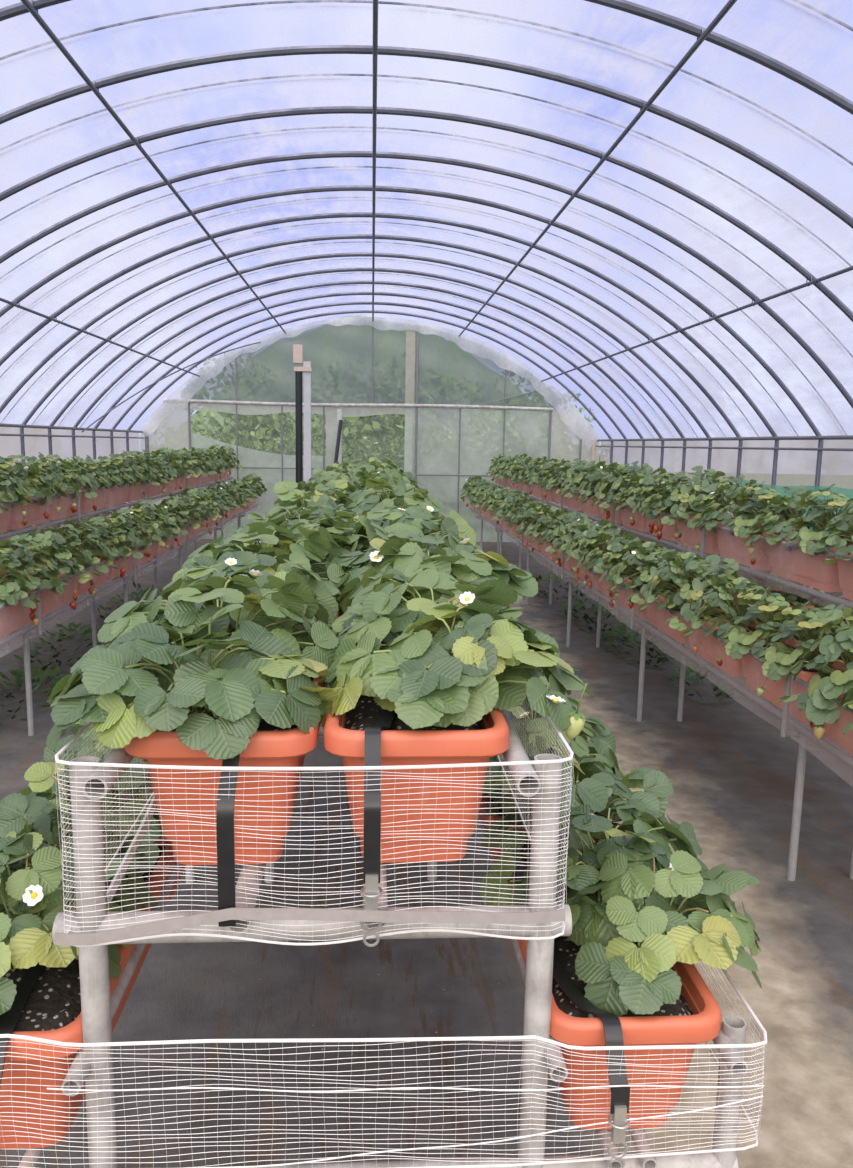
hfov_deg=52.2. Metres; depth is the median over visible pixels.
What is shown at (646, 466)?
plant
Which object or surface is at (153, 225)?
hoop
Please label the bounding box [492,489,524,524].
plant
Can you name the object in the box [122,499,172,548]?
plant
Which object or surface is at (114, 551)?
plant
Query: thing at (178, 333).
hoop
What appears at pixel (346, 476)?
plant
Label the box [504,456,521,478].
plant
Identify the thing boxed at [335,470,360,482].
plant
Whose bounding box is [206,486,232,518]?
plant
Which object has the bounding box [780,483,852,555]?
plant
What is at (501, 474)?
plant
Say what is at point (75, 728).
plant
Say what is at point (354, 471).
plant
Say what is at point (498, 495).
plant
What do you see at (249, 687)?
plant
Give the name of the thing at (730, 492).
plant
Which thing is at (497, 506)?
plant
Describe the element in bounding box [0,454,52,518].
plant
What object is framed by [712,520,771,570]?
planter
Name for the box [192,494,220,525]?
plant
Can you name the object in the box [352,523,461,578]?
plant
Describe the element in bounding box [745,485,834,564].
plant
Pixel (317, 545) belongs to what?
plant
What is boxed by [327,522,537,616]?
plant
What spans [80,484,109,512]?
planter
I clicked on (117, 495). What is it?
planter
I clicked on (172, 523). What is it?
plant
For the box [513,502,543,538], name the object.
plant
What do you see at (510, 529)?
planter
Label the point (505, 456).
plant
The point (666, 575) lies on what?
plant
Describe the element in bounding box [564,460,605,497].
plant
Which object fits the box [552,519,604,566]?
plant
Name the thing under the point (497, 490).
plant
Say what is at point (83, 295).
hoop
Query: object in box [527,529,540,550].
planter
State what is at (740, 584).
plant
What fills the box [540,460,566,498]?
plant
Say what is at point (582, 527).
plant
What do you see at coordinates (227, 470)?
planter
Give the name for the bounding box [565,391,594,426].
tree
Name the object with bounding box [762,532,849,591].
planter
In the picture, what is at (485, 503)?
plant
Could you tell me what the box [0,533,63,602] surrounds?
plant
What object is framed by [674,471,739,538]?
plant
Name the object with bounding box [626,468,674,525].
plant
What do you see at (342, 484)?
plant
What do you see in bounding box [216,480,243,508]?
plant
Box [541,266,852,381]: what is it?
purlin
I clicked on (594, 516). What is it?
plant
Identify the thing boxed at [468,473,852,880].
rack
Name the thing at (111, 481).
plant
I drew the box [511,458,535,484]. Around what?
plant
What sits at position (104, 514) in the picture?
plant
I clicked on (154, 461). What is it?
plant
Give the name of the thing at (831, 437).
rail
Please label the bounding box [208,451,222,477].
plant
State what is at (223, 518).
planter
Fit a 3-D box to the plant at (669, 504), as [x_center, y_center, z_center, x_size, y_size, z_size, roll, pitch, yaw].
[1.668,-0.504,5.469,0.448,0.477,0.469,4,10,18]
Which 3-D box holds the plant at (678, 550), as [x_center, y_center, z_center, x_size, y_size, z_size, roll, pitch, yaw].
[1.907,-0.209,6.051,0.419,0.245,0.711,0,9,-4]
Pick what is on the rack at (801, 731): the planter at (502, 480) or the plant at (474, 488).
the planter at (502, 480)
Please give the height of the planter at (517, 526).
0.209 m
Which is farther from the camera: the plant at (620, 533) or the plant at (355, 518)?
the plant at (620, 533)
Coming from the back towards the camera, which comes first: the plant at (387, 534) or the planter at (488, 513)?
the planter at (488, 513)
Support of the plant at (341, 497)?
in the planter
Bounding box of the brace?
[81,342,260,432]
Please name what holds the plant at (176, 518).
in the planter at (159, 549)
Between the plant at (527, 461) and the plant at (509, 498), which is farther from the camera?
the plant at (527, 461)
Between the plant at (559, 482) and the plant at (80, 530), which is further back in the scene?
the plant at (559, 482)
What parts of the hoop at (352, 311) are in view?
leg, leg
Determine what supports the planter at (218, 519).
on the rack at (26, 631)
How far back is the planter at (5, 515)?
5.27 m
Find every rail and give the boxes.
[0,423,142,432]
[0,434,143,438]
[54,908,564,945]
[596,445,852,450]
[597,435,852,440]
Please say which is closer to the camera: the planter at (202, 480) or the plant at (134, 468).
the plant at (134, 468)
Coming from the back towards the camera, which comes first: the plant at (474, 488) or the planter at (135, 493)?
the plant at (474, 488)
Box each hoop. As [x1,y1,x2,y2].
[0,0,852,114]
[0,45,852,228]
[0,106,852,321]
[0,151,852,408]
[0,185,823,587]
[0,212,778,485]
[0,234,742,515]
[20,252,711,533]
[48,268,686,527]
[72,281,663,484]
[92,292,644,467]
[110,302,627,512]
[126,310,613,509]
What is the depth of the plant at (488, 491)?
11.65 m
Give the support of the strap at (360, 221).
attached to the ceiling
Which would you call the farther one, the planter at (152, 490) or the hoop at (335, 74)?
the planter at (152, 490)
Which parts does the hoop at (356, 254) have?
leg, leg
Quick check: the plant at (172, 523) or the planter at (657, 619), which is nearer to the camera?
the planter at (657, 619)
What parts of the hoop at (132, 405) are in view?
leg, leg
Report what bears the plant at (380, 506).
on the planter
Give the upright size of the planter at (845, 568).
0.209 m
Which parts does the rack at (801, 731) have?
leg, leg, leg, leg, leg, leg, leg, leg, leg, rail, rail, rail, rail, leg, leg, leg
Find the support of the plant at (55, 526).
in the planter
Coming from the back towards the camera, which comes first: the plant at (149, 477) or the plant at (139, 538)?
the plant at (149, 477)
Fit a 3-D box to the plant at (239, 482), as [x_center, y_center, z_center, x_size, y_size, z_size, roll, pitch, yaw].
[-2.633,-1.271,12.073,0.442,0.352,0.496,-1,9,-14]
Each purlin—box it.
[0,298,199,376]
[20,0,285,332]
[372,0,377,320]
[459,0,736,336]
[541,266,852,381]
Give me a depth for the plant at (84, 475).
6.48 m
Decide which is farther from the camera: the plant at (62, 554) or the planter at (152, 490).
the planter at (152, 490)
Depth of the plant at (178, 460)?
9.68 m
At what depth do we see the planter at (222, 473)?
12.75 m
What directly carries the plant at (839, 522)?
in the planter at (845, 568)
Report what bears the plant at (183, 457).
in the planter at (182, 480)
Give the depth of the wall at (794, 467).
8.54 m
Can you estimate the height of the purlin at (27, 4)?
0.065 m
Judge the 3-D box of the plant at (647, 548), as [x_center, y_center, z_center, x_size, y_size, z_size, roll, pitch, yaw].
[1.310,-0.055,5.199,0.432,0.414,0.446,-3,10,-22]
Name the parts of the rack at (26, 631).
leg, leg, leg, leg, rail, rail, leg, rail, rail, leg, leg, leg, leg, leg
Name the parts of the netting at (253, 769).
cord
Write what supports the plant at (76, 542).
in the planter at (52, 601)
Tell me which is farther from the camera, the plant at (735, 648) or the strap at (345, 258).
the strap at (345, 258)
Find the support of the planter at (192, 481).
on the rack at (26, 631)
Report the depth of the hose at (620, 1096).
1.17 m
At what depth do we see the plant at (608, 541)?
5.83 m
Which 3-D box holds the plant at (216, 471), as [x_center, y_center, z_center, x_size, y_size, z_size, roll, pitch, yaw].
[-3.000,-1.642,11.639,0.476,0.350,0.423,-3,10,-23]
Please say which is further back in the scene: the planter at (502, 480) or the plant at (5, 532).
the planter at (502, 480)
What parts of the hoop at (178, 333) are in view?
leg, leg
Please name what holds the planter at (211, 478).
on the rack at (26, 631)
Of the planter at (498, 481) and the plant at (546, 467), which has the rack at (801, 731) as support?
the planter at (498, 481)
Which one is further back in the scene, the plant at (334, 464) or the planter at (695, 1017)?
the plant at (334, 464)
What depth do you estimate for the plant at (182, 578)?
1.55 m
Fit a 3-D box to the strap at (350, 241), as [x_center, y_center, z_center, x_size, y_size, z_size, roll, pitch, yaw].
[-0.517,-2.507,8.870,7.510,1.873,0.013,0,9,-4]
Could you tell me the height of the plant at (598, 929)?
0.203 m
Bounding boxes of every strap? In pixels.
[0,0,852,165]
[0,126,852,357]
[0,221,758,436]
[3,241,721,430]
[6,197,798,435]
[8,166,846,434]
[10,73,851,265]
[31,258,697,437]
[61,272,655,421]
[80,285,652,436]
[823,13,852,30]
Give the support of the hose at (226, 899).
hanging from the planter at (270, 746)
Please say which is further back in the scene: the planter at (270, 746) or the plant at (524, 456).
the plant at (524, 456)
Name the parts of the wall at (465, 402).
corner post, post, post, post, cross rail, post, cross rail, post, post, cross rail, post, post, post, corner post, corner post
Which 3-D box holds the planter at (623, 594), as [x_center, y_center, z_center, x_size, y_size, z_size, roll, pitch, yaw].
[1.334,0.059,5.389,0.255,0.209,0.644,0,9,-4]
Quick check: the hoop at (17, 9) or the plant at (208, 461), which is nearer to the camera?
the hoop at (17, 9)
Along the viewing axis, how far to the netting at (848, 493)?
7.35 m
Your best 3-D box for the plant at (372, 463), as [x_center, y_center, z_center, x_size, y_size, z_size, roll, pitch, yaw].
[-0.381,-0.871,7.104,0.499,0.260,0.482,-4,11,-29]
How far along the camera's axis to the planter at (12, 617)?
4.46 m
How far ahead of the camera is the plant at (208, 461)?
11.32 m
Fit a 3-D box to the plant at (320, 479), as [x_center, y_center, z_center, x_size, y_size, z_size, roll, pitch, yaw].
[-0.476,-0.448,4.484,0.464,0.253,0.454,4,10,20]
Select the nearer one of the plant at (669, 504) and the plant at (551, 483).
the plant at (669, 504)
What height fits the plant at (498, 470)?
0.389 m
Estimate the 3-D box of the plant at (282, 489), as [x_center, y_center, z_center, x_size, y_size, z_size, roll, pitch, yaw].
[-0.427,-0.244,3.215,0.444,0.269,0.423,2,9,7]
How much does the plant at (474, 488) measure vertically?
0.352 m
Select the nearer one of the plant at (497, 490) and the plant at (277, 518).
the plant at (277, 518)
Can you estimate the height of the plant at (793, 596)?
0.271 m
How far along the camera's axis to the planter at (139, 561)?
7.05 m
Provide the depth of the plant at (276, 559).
1.83 m
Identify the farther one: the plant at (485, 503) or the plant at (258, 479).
the plant at (258, 479)
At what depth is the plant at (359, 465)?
7.40 m
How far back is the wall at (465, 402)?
14.10 m
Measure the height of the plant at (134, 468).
0.342 m
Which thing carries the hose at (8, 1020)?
hanging from the planter at (52, 1010)
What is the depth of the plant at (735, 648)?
3.51 m
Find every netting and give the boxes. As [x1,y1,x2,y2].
[0,820,766,1167]
[55,697,573,946]
[740,479,852,531]
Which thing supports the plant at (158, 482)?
in the planter at (135, 493)
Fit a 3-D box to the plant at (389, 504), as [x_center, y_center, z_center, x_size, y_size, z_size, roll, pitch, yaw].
[-0.114,-0.216,3.244,0.427,0.229,0.420,0,9,-8]
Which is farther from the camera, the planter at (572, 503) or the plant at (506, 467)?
the plant at (506, 467)
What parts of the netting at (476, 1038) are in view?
cord, cord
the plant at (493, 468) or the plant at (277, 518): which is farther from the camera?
the plant at (493, 468)
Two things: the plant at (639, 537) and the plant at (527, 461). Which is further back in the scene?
the plant at (527, 461)
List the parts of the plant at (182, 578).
flower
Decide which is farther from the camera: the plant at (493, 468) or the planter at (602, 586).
the plant at (493, 468)
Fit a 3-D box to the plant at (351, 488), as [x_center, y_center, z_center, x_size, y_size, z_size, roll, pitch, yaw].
[-0.468,-0.398,4.164,0.440,0.254,0.462,5,10,25]
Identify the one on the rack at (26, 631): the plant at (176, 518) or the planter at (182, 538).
the planter at (182, 538)
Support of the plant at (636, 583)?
in the planter at (657, 619)
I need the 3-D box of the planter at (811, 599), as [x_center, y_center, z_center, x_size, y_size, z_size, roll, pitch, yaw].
[2.028,0.169,4.785,0.255,0.209,0.644,0,9,-4]
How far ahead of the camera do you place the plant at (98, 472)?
6.83 m
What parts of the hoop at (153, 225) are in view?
leg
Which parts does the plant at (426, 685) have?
flower, flower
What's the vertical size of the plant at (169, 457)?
0.456 m
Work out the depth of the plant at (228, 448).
13.53 m
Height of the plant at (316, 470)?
0.241 m
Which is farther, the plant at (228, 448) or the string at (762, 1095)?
the plant at (228, 448)
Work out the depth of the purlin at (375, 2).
5.37 m
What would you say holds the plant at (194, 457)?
in the planter at (192, 481)
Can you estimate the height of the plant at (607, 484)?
0.358 m
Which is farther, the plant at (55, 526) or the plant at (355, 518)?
the plant at (55, 526)
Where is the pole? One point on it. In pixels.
(340, 421)
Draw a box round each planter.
[0,500,14,533]
[0,581,42,637]
[0,836,174,1148]
[6,564,83,614]
[7,496,49,529]
[46,487,84,520]
[52,553,112,594]
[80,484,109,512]
[95,545,137,578]
[104,483,128,506]
[125,637,326,864]
[126,482,146,501]
[132,535,155,566]
[146,476,162,497]
[149,776,185,901]
[153,529,172,555]
[160,477,176,493]
[171,521,189,546]
[174,475,185,490]
[188,470,198,487]
[188,517,200,538]
[197,471,208,484]
[199,516,211,532]
[207,470,216,482]
[210,514,219,526]
[216,470,223,480]
[222,506,230,521]
[223,467,231,478]
[229,507,237,516]
[233,498,243,512]
[324,640,508,862]
[479,505,486,516]
[479,794,515,828]
[486,506,492,520]
[491,824,721,1129]
[494,473,501,484]
[499,517,507,529]
[500,474,507,486]
[507,477,514,489]
[507,521,516,535]
[512,475,522,490]
[516,521,534,542]
[522,480,532,494]
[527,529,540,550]
[531,483,542,497]
[538,534,570,559]
[539,482,553,501]
[552,483,567,505]
[552,545,570,569]
[565,489,582,510]
[570,550,591,581]
[578,490,600,516]
[588,557,617,598]
[599,497,622,523]
[613,571,648,618]
[616,500,648,531]
[645,505,702,541]
[647,588,703,643]
[676,514,734,554]
[680,607,775,676]
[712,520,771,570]
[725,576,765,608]
[741,635,846,723]
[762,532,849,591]
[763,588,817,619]
[810,675,852,754]
[830,547,852,600]
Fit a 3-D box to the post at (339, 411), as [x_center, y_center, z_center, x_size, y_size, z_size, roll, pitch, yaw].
[-1.416,-1.759,14.136,0.070,2.130,0.070,0,9,-4]
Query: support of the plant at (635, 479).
in the planter at (640, 524)
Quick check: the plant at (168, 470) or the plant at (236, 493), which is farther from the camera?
the plant at (236, 493)
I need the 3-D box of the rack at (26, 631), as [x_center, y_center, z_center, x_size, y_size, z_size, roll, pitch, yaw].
[-2.822,-0.498,9.009,0.978,1.220,9.990,0,9,-4]
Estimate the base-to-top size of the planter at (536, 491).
0.209 m
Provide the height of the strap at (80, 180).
1.873 m
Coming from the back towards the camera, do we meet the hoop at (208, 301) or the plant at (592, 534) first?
the hoop at (208, 301)
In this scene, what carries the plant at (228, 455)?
in the planter at (227, 470)
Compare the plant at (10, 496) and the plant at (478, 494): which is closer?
the plant at (10, 496)
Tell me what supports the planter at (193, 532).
on the rack at (26, 631)
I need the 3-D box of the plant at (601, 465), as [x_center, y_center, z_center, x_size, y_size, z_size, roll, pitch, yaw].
[1.545,-0.863,7.401,0.444,0.364,0.509,1,9,0]
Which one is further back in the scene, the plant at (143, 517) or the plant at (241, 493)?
the plant at (241, 493)
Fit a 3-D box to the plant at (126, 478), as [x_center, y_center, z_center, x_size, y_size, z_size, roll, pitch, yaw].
[-2.727,-0.962,7.467,0.364,0.321,0.472,5,10,23]
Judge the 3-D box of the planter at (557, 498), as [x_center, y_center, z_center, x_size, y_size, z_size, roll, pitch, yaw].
[1.487,-0.946,9.225,0.255,0.209,0.644,0,9,-4]
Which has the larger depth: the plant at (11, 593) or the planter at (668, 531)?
the planter at (668, 531)
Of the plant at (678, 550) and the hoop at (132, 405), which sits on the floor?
the hoop at (132, 405)
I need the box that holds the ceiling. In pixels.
[0,0,852,438]
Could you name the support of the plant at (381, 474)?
in the planter
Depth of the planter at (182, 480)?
10.11 m
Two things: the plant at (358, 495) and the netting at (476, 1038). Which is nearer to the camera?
the netting at (476, 1038)
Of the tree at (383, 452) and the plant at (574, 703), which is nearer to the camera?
the plant at (574, 703)
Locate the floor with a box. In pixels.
[0,538,852,1167]
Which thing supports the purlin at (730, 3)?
attached to the hoop at (17, 9)
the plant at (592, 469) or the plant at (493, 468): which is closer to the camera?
the plant at (592, 469)
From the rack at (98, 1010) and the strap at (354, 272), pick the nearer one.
the rack at (98, 1010)
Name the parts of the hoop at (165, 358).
leg, leg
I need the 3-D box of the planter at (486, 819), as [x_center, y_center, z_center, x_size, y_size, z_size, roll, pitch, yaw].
[0.233,0.550,2.171,0.255,0.209,0.644,0,9,-4]
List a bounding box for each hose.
[0,962,45,1167]
[216,754,239,926]
[360,708,394,946]
[515,860,629,1167]
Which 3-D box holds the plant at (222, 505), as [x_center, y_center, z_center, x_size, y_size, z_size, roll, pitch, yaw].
[-2.514,-0.953,10.135,0.414,0.370,0.395,6,11,30]
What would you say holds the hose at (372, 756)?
hanging from the planter at (344, 734)
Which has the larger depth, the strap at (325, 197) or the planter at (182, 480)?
the planter at (182, 480)
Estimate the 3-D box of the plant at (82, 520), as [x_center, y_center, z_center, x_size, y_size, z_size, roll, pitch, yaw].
[-3.009,-0.564,7.691,0.403,0.265,0.715,2,9,5]
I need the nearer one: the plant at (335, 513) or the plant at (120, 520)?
the plant at (335, 513)
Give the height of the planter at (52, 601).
0.209 m
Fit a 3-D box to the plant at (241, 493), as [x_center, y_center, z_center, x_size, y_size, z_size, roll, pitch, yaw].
[-2.612,-1.202,11.750,0.439,0.387,0.420,4,10,19]
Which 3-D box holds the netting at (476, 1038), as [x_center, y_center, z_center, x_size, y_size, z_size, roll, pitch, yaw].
[-0.176,0.598,1.563,1.242,0.210,0.898,0,9,-4]
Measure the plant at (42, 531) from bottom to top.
0.265 m
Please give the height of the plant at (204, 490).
0.328 m
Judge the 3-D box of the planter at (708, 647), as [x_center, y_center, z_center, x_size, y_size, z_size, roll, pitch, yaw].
[1.414,0.268,4.098,0.255,0.209,0.644,0,9,-4]
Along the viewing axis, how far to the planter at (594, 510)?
7.84 m
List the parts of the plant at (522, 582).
flower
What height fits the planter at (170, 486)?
0.209 m
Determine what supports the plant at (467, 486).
in the planter
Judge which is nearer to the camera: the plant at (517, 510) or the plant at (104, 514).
the plant at (104, 514)
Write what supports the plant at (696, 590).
in the planter at (708, 647)
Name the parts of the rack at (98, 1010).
rail, leg, rail, rail, leg, rail, leg, rail, leg, rail, rail, leg, rail, rail, leg, rail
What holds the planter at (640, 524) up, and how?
on the rack at (801, 731)
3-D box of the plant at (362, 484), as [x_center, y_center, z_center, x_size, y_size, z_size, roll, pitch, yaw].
[-0.210,-0.488,4.836,0.480,0.229,0.496,6,10,26]
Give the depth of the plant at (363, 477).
5.12 m
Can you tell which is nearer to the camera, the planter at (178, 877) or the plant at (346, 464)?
the planter at (178, 877)
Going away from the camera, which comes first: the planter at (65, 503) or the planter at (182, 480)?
the planter at (65, 503)
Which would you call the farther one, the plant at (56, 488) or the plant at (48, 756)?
the plant at (56, 488)
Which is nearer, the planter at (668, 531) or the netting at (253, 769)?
the netting at (253, 769)
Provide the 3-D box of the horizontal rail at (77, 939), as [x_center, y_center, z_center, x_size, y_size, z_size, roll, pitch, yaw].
[-0.141,0.427,1.093,0.640,0.051,0.015,0,9,-4]
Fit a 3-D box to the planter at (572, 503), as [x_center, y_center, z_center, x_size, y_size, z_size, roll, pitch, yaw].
[1.528,-0.841,8.579,0.255,0.209,0.644,0,9,-4]
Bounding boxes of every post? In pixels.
[293,344,311,482]
[337,409,341,463]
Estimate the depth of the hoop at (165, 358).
11.52 m
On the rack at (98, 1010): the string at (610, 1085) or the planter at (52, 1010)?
the planter at (52, 1010)
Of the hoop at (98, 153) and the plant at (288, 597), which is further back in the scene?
the hoop at (98, 153)
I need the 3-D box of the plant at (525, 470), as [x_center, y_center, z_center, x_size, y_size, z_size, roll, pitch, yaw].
[1.353,-1.371,10.644,0.369,0.307,0.436,3,9,15]
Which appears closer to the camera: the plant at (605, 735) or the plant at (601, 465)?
the plant at (605, 735)
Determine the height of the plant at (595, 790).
0.214 m
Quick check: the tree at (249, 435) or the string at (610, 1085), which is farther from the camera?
the tree at (249, 435)
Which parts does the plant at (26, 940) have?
flower, flower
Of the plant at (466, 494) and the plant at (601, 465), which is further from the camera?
the plant at (466, 494)
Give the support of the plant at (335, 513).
in the planter
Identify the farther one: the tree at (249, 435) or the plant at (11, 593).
the tree at (249, 435)
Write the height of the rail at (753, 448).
0.022 m
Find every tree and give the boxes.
[191,349,320,455]
[192,426,222,439]
[192,430,223,441]
[249,426,346,462]
[302,414,404,466]
[342,427,404,470]
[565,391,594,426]
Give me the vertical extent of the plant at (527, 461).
0.312 m
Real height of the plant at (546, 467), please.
0.350 m
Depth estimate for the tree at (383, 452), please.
16.42 m
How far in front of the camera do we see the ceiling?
6.08 m
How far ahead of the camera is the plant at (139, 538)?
6.60 m
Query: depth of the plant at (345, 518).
2.68 m
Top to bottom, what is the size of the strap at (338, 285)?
1.873 m
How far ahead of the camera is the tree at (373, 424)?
20.61 m
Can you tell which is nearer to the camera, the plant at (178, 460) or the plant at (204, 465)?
the plant at (178, 460)
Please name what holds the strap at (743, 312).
attached to the ceiling
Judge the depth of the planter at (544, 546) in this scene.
7.90 m
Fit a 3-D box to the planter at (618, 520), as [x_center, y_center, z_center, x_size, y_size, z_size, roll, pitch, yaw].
[1.608,-0.632,7.288,0.255,0.209,0.644,0,9,-4]
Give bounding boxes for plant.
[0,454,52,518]
[0,456,32,526]
[0,499,11,528]
[0,524,45,547]
[0,532,17,547]
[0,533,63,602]
[0,548,43,625]
[0,793,156,919]
[0,833,140,1014]
[5,760,162,909]
[6,452,66,512]
[12,527,89,609]
[28,516,83,536]
[29,454,80,512]
[29,730,158,817]
[34,526,101,595]
[46,604,338,759]
[49,456,97,509]
[53,518,117,573]
[54,455,109,492]
[60,510,105,526]
[63,719,149,788]
[70,569,338,695]
[71,516,130,577]
[72,455,120,486]
[83,507,123,519]
[93,453,133,485]
[94,516,142,558]
[100,508,150,562]
[104,451,145,483]
[114,451,152,494]
[115,511,164,545]
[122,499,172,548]
[126,451,161,485]
[136,449,171,492]
[136,504,180,546]
[144,451,176,482]
[147,503,187,534]
[154,447,182,489]
[157,558,328,651]
[159,447,191,477]
[159,497,199,528]
[163,526,344,602]
[164,454,197,477]
[166,492,204,528]
[168,449,200,475]
[174,493,208,523]
[179,485,217,534]
[180,447,207,476]
[183,544,342,626]
[188,449,208,473]
[190,450,214,474]
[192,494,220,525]
[195,488,224,516]
[197,448,220,473]
[206,486,228,517]
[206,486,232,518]
[207,448,225,471]
[208,444,231,474]
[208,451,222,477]
[211,484,236,514]
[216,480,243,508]
[221,445,242,468]
[221,447,239,469]
[223,484,243,506]
[225,481,249,509]
[229,478,252,500]
[231,506,366,554]
[236,481,254,501]
[237,478,257,498]
[237,519,341,577]
[238,474,260,495]
[246,473,266,495]
[247,481,356,533]
[249,477,262,495]
[261,505,367,540]
[274,480,347,505]
[281,508,338,532]
[292,472,363,496]
[294,491,352,509]
[301,473,359,496]
[302,469,351,486]
[313,468,358,483]
[317,591,593,738]
[323,471,352,481]
[325,573,559,715]
[326,466,361,474]
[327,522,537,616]
[329,568,517,645]
[332,502,438,533]
[333,463,357,469]
[335,462,361,468]
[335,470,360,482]
[335,538,509,612]
[336,508,482,552]
[337,463,355,468]
[337,477,445,518]
[344,502,442,548]
[348,480,424,504]
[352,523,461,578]
[353,495,443,519]
[355,468,409,480]
[359,472,410,483]
[359,476,412,492]
[360,461,396,470]
[362,457,403,471]
[362,473,429,493]
[366,459,417,487]
[460,476,479,498]
[461,476,478,501]
[463,476,485,506]
[466,480,490,502]
[470,485,486,504]
[473,483,493,504]
[475,482,500,507]
[478,487,494,515]
[480,744,677,894]
[480,803,736,946]
[482,486,502,510]
[482,718,624,821]
[483,487,508,512]
[485,454,506,474]
[489,489,508,517]
[490,456,505,474]
[490,457,508,480]
[490,489,515,515]
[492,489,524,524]
[494,455,512,481]
[497,459,512,478]
[497,490,529,525]
[499,454,520,478]
[499,696,615,772]
[502,492,538,524]
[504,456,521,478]
[505,676,597,735]
[507,453,531,489]
[509,498,536,526]
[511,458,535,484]
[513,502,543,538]
[515,459,535,482]
[517,502,552,533]
[522,460,544,482]
[524,456,553,484]
[525,504,556,546]
[528,506,568,551]
[529,458,551,493]
[533,458,560,490]
[537,508,577,548]
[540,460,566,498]
[545,511,587,552]
[546,459,573,489]
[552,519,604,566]
[554,458,589,493]
[556,832,761,1016]
[557,464,593,495]
[562,523,610,571]
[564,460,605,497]
[571,519,623,581]
[575,465,618,499]
[581,461,624,502]
[583,527,630,587]
[589,516,618,528]
[591,462,638,505]
[593,534,656,589]
[599,461,656,518]
[607,539,678,606]
[609,521,641,536]
[614,467,663,510]
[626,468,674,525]
[626,527,658,543]
[627,550,691,607]
[636,549,718,613]
[642,475,695,533]
[645,536,690,556]
[654,466,727,539]
[664,554,749,630]
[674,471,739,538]
[675,546,719,568]
[681,574,771,652]
[692,474,772,549]
[716,587,810,665]
[720,557,776,585]
[722,481,798,537]
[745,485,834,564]
[751,601,852,695]
[755,571,830,605]
[775,604,852,739]
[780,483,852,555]
[811,592,852,627]
[813,498,852,564]
[839,688,852,734]
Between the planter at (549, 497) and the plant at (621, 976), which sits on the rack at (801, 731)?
the planter at (549, 497)
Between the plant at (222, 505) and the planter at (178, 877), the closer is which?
the planter at (178, 877)
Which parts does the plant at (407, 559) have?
flower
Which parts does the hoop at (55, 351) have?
leg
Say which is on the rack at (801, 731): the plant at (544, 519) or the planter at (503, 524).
the planter at (503, 524)
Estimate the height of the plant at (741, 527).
0.323 m
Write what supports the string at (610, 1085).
hanging from the netting at (476, 1038)
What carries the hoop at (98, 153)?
on the floor
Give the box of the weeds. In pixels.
[0,569,736,722]
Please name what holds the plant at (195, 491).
in the planter at (193, 532)
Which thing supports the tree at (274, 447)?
on the ground
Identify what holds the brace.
attached to the hoop at (352, 311)
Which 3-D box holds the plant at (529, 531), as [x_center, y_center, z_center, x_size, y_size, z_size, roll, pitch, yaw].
[1.111,-0.546,8.094,0.385,0.423,0.498,4,10,18]
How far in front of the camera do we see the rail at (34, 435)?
10.32 m
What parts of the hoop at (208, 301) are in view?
leg, leg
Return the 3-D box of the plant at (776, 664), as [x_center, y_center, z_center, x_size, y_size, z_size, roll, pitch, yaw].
[1.418,0.236,3.256,0.355,0.364,0.460,3,9,11]
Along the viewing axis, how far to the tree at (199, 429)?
17.92 m
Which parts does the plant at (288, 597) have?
flower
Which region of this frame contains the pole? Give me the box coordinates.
[334,420,342,462]
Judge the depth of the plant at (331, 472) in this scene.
5.22 m
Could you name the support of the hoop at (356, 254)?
on the floor
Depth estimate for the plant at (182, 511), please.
8.14 m
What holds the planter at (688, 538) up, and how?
on the rack at (801, 731)
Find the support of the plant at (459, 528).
in the planter
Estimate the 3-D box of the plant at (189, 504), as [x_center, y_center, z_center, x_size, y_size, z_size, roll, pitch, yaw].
[-2.409,-0.727,8.517,0.424,0.354,0.465,7,11,35]
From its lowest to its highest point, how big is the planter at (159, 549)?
0.209 m
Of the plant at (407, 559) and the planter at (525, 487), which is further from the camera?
the planter at (525, 487)
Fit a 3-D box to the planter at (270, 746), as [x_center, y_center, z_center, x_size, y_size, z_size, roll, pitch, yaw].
[-0.296,0.248,1.465,0.255,0.209,0.644,0,9,-4]
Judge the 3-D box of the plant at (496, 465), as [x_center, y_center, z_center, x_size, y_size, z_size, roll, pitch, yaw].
[1.193,-1.749,13.246,0.381,0.371,0.451,8,11,36]
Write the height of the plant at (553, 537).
0.331 m
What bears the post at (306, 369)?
on the floor
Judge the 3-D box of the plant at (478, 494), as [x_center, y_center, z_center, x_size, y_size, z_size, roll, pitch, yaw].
[0.859,-1.259,12.301,0.386,0.337,0.407,-4,11,-30]
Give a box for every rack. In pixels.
[0,467,257,735]
[0,709,747,1167]
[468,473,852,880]
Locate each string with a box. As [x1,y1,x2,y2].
[47,1085,763,1092]
[198,1095,762,1167]
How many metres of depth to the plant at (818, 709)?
2.85 m
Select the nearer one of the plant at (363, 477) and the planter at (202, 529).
the plant at (363, 477)
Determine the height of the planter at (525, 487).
0.209 m
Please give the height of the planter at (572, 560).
0.209 m
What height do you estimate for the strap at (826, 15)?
1.873 m
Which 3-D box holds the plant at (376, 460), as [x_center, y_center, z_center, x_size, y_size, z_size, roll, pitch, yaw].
[-0.397,-0.933,7.406,0.529,0.282,0.490,7,11,31]
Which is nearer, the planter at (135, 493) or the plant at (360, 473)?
the plant at (360, 473)
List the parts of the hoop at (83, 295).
leg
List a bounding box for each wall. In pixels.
[0,427,141,538]
[139,317,599,541]
[596,440,852,597]
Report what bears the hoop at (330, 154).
on the floor
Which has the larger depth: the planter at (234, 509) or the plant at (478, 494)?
the plant at (478, 494)

